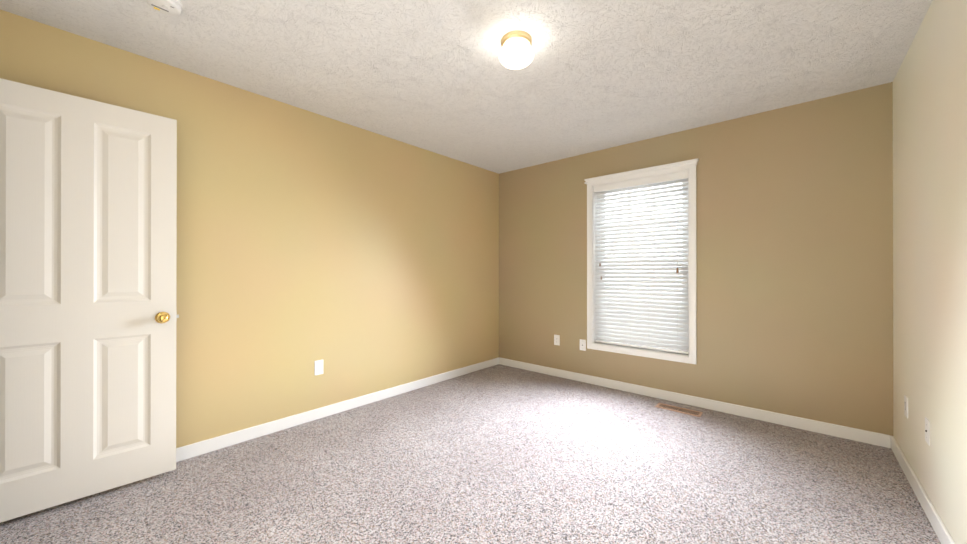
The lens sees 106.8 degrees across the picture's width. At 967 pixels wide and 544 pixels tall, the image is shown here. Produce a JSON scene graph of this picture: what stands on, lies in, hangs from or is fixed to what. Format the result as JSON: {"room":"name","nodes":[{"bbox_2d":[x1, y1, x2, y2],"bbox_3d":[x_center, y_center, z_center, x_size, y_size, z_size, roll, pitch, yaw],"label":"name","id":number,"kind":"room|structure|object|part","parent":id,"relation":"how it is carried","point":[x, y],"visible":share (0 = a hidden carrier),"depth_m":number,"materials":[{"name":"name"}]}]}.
{"room":"empty bedroom","nodes":[
{"label":"empty bedroom","id":0,"kind":"room"},
{"bbox_2d":[0,9,498,447],"bbox_3d":[-1.172,-0.044,3.165,0.150,2.440,4.280,0,0,41],"label":"wall","id":1,"kind":"structure","parent":0,"point":[358,261],"depth_m":2.73,"materials":[{"name":"beige paint"}]},
{"bbox_2d":[314,360,322,374],"bbox_3d":[-1.318,0.765,2.878,0.007,0.115,0.070,0,0,41],"label":"outlet","id":2,"kind":"object","parent":1,"relation":"attached to","point":[318,367],"visible":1,"depth_m":2.87,"materials":[{"name":"white plastic"}]},
{"bbox_2d":[176,357,498,461],"bbox_3d":[-1.111,1.132,3.108,0.013,0.086,3.980,0,0,41],"label":"baseboard","id":3,"kind":"structure","parent":1,"relation":"attached to","point":[211,444],"depth_m":2.82,"materials":[{"name":"white wood"}]},
{"bbox_2d":[0,0,932,173],"bbox_3d":[0.148,-1.317,2.007,3.664,0.100,4.280,0,0,41],"label":"ceiling","id":4,"kind":"structure","parent":0,"point":[436,76],"depth_m":2.12,"materials":[{"name":"white paint"}]},
{"bbox_2d":[146,0,182,15],"bbox_3d":[-1.490,-1.248,1.673,0.140,0.038,0.140,0,0,41],"label":"smoke detector","id":5,"kind":"object","parent":4,"relation":"attached to","point":[172,7],"visible":1,"depth_m":1.67,"materials":[{"name":"white plastic"}]},
{"bbox_2d":[499,30,533,69],"bbox_3d":[0.180,-1.198,1.968,0.192,0.137,0.192,0,0,41],"label":"flush-mount light","id":6,"kind":"object","parent":4,"relation":"attached to","point":[516,52],"visible":1,"depth_m":1.91,"materials":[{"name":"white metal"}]},
{"bbox_2d":[0,364,940,543],"bbox_3d":[0.148,1.223,2.002,3.664,0.100,4.280,0,0,41],"label":"floor","id":7,"kind":"structure","parent":0,"point":[499,454],"depth_m":1.99,"materials":[{"name":"carpet"}]},
{"bbox_2d":[655,403,702,416],"bbox_3d":[1.662,1.172,3.062,0.340,0.006,0.115,0,0,41],"label":"air vent register","id":8,"kind":"object","parent":7,"relation":"on","point":[680,409],"visible":1,"depth_m":3.05,"materials":[{"name":"beige metal"}]},
{"bbox_2d":[499,82,892,435],"bbox_3d":[1.511,-0.044,3.556,3.664,2.440,0.150,0,0,41],"label":"wall","id":9,"kind":"structure","parent":0,"point":[794,219],"depth_m":2.84,"materials":[{"name":"beige paint"}]},
{"bbox_2d":[554,335,559,345],"bbox_3d":[0.827,0.767,4.051,0.070,0.115,0.007,0,0,41],"label":"outlet","id":10,"kind":"object","parent":9,"relation":"attached to","point":[556,339],"visible":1,"depth_m":4.04,"materials":[{"name":"white plastic"}]},
{"bbox_2d":[580,339,585,350],"bbox_3d":[1.062,0.782,3.845,0.070,0.115,0.007,0,0,41],"label":"wall jack","id":11,"kind":"object","parent":9,"relation":"attached to","point":[583,345],"visible":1,"depth_m":3.84,"materials":[{"name":"white plastic"}]},
{"bbox_2d":[585,158,698,363],"bbox_3d":[1.520,-0.087,3.517,1.046,1.790,0.187,0,0,41],"label":"window","id":12,"kind":"structure","parent":9,"relation":"in","point":[628,275],"depth_m":3.46,"materials":[{"name":"white"}]},
{"bbox_2d":[593,170,688,355],"bbox_3d":[1.514,-0.079,3.509,0.908,1.668,0.086,0,0,41],"label":"liner","id":13,"kind":"object","parent":12,"relation":"attached to","point":[594,287],"visible":0.56,"depth_m":3.70,"materials":[{"name":"white"}]},
{"bbox_3d":[1.510,-0.084,3.505,0.878,1.630,0.064,0,0,41],"label":"window blind rails","id":14,"kind":"part","parent":12,"relation":"part of","materials":[{"name":"white plastic"}]},
{"bbox_3d":[1.562,-0.079,3.564,0.904,1.667,0.060,0,0,41],"label":"window sash unit","id":15,"kind":"part","parent":12,"relation":"part of","materials":[{"name":"white plastic"}]},
{"bbox_3d":[1.563,-0.079,3.565,0.742,1.502,0.024,0,0,41],"label":"glass","id":16,"kind":"part","parent":12,"relation":"part of","materials":[{"name":"glass"}]},
{"bbox_2d":[676,179,678,272],"bbox_3d":[1.752,-0.071,3.245,0.022,1.571,0.022,0,0,-22],"label":"blind cord","id":17,"kind":"object","parent":12,"relation":"hanging from","point":[677,270],"depth_m":3.25,"materials":[{"name":"white plastic"}]},
{"bbox_2d":[499,358,890,447],"bbox_3d":[1.457,1.133,3.492,3.338,0.086,0.013,0,0,41],"label":"baseboard","id":18,"kind":"structure","parent":9,"relation":"attached to","point":[865,436],"depth_m":2.99,"materials":[{"name":"white wood"}]},
{"bbox_2d":[893,0,966,543],"bbox_3d":[1.467,-0.049,0.845,0.150,2.440,4.280,0,0,41],"label":"wall","id":19,"kind":"structure","parent":0,"point":[930,231],"depth_m":1.66,"materials":[{"name":"beige paint"}]},
{"bbox_2d":[904,395,907,417],"bbox_3d":[2.458,0.783,2.089,0.007,0.115,0.070,0,0,41],"label":"outlet","id":20,"kind":"object","parent":19,"relation":"attached to","point":[905,406],"visible":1,"depth_m":2.08,"materials":[{"name":"white plastic"}]},
{"bbox_2d":[891,436,954,543],"bbox_3d":[1.406,1.128,0.896,0.013,0.086,3.980,0,0,41],"label":"baseboard","id":21,"kind":"structure","parent":19,"relation":"attached to","point":[938,526],"depth_m":1.77,"materials":[{"name":"white wood"}]},
{"bbox_2d":[925,417,929,445],"bbox_3d":[2.154,0.773,1.745,0.009,0.115,0.070,0,0,41],"label":"outlet","id":22,"kind":"object","parent":19,"relation":"attached to","point":[927,430],"visible":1,"depth_m":1.73,"materials":[{"name":"white plastic"}]},
{"bbox_3d":[-1.216,-0.050,0.454,3.364,2.440,0.150,0,0,41],"label":"wall","id":23,"kind":"structure","parent":0,"visible":0},
{"bbox_2d":[0,78,176,522],"bbox_3d":[-2.059,0.130,1.823,0.173,2.030,0.762,0,0,43],"label":"door","id":24,"kind":"structure","parent":23,"relation":"in","point":[88,217],"depth_m":1.82,"materials":[{"name":"white paint"}]},
{"bbox_3d":[-1.839,0.259,2.056,0.173,0.066,0.066,0,0,43],"label":"knob","id":25,"kind":"part","parent":24,"relation":"part of","materials":[{"name":"gold metal"}]},
{"label":"outside","id":26,"kind":"structure","parent":0,"visible":0},
{"bbox_2d":[605,183,681,309],"bbox_3d":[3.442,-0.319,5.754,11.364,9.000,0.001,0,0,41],"label":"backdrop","id":27,"kind":"structure","parent":26,"point":[644,229],"depth_m":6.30,"materials":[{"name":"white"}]}
]}

